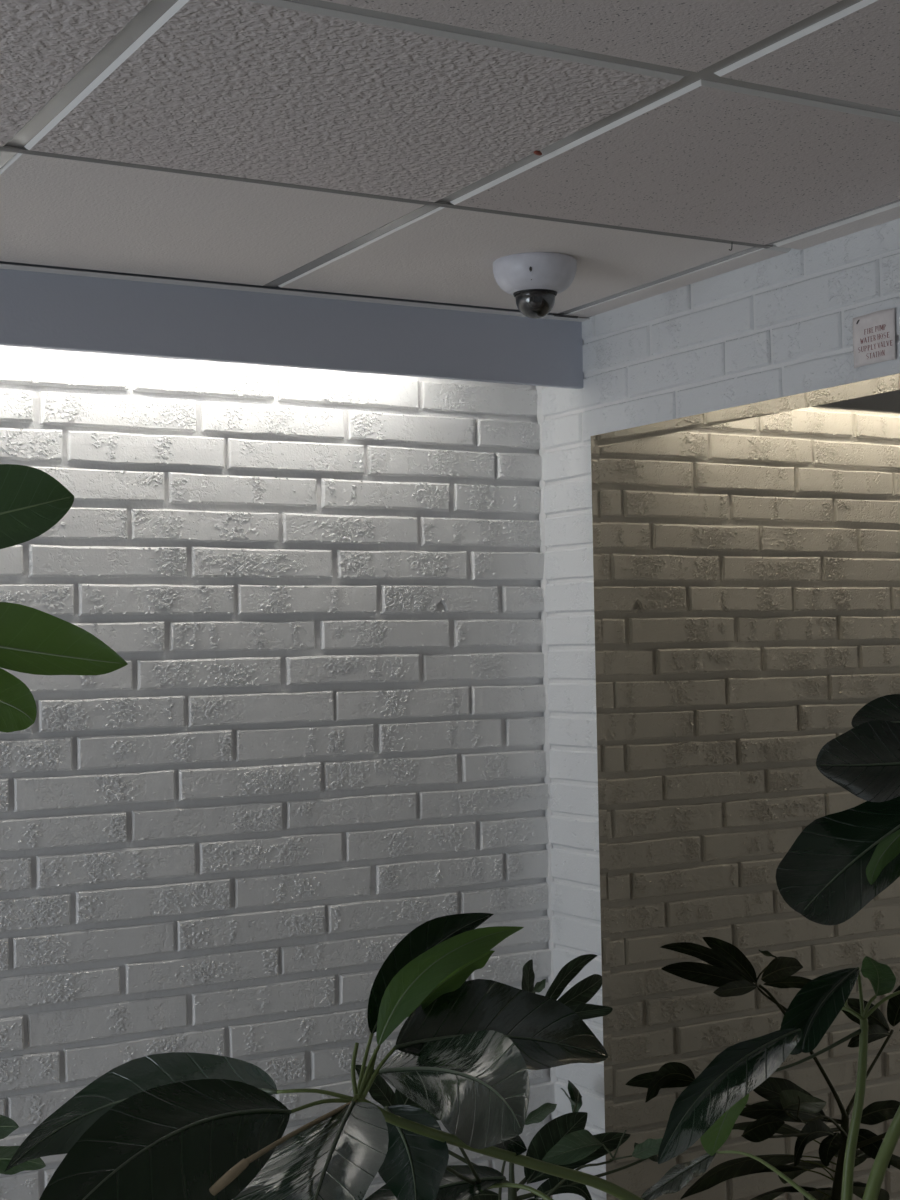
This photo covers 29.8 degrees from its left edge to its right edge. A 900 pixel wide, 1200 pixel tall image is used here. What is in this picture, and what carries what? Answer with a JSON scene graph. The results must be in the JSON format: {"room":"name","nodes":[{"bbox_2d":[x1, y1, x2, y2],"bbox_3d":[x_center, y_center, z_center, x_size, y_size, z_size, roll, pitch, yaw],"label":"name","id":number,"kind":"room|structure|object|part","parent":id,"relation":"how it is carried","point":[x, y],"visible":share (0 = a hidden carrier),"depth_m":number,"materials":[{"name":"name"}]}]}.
{"room":"building lobby","nodes":[
{"label":"building lobby","id":0,"kind":"room"},
{"bbox_2d":[0,345,553,1199],"bbox_3d":[-1.688,0.609,2.421,4.565,2.640,0.136,0,-2,-31],"label":"wall","id":1,"kind":"structure","parent":0,"point":[319,742],"depth_m":3.15,"materials":[{"name":"white brick"}]},
{"bbox_2d":[0,0,899,321],"bbox_3d":[-0.483,-0.691,0.517,4.420,0.122,4.730,-1,-2,-31],"label":"ceiling","id":2,"kind":"structure","parent":0,"point":[378,148],"depth_m":2.16,"materials":[{"name":"white tile"}]},
{"bbox_2d":[493,252,576,318],"bbox_3d":[0.144,-0.524,2.857,0.142,0.096,0.142,0,-2,-31],"label":"security camera","id":3,"kind":"object","parent":2,"relation":"attached to","point":[534,279],"visible":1,"depth_m":2.81,"materials":[{"name":"white plastic"}]},
{"bbox_2d":[536,218,899,1199],"bbox_3d":[1.419,0.526,1.519,0.128,2.640,4.610,0,-2,-31],"label":"wall","id":4,"kind":"structure","parent":0,"point":[779,326],"depth_m":3.27,"materials":[{"name":"white brick"}]},
{"bbox_2d":[0,261,583,388],"bbox_3d":[-1.549,-0.548,2.310,4.203,0.258,0.016,0,-2,-31],"label":"light valance","id":5,"kind":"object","parent":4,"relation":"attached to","point":[38,309],"depth_m":3.03,"materials":[{"name":"grey"}]},
{"bbox_2d":[591,373,899,1199],"bbox_3d":[0.850,0.685,2.372,0.009,2.092,2.167,0,-2,-31],"label":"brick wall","id":6,"kind":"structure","parent":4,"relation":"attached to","point":[746,558],"depth_m":2.96,"materials":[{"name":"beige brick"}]},
{"bbox_2d":[853,308,894,367],"bbox_3d":[0.669,-0.413,2.670,0.004,0.082,0.092,0,-2,-31],"label":"paper notice","id":7,"kind":"object","parent":4,"relation":"attached to","point":[873,333],"visible":1,"depth_m":2.67,"materials":[{"name":"white paper"}]},
{"bbox_3d":[-0.435,1.899,0.441,4.420,0.100,4.730,0,-2,-31],"label":"floor","id":8,"kind":"structure","parent":0,"visible":0},
{"bbox_2d":[0,464,127,732],"bbox_3d":[-0.565,0.857,1.476,0.479,2.049,0.376,0,-2,-31],"label":"plant","id":9,"kind":"object","parent":8,"relation":"on","point":[34,641],"visible":1,"depth_m":1.49,"materials":[{"name":"green plant"}]},
{"bbox_2d":[0,913,643,1199],"bbox_3d":[-0.073,1.074,1.448,0.747,1.595,0.669,0,-2,-31],"label":"plant","id":10,"kind":"object","parent":8,"relation":"on","point":[172,1125],"visible":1,"depth_m":1.34,"materials":[{"name":"green plant"}]},
{"bbox_2d":[355,954,662,1199],"bbox_3d":[0.087,1.286,2.911,0.624,1.251,0.627,0,-2,-31],"label":"plant","id":11,"kind":"object","parent":8,"relation":"on","point":[564,1141],"visible":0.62,"depth_m":2.94,"materials":[{"name":"green plant"}]},
{"bbox_3d":[0.104,1.323,2.873,0.034,0.656,0.067,-1,-2,8],"label":"stem","id":12,"kind":"part","parent":11,"relation":"part of","materials":[{"name":"green plant"}]},
{"bbox_2d":[641,694,899,1199],"bbox_3d":[0.379,0.973,1.468,0.442,1.782,0.438,0,-2,-31],"label":"plant","id":13,"kind":"object","parent":8,"relation":"on","point":[841,861],"visible":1,"depth_m":1.39,"materials":[{"name":"green plant"}]},
{"bbox_3d":[0.355,0.496,1.500,0.037,0.251,0.013,-2,-2,17],"label":"stem","id":14,"kind":"part","parent":13,"relation":"part of","materials":[{"name":"green plant"}]},
{"bbox_3d":[0.390,0.479,1.462,0.019,0.285,0.135,1,-2,-43],"label":"stem","id":15,"kind":"part","parent":13,"relation":"part of","materials":[{"name":"green plant"}]}
]}

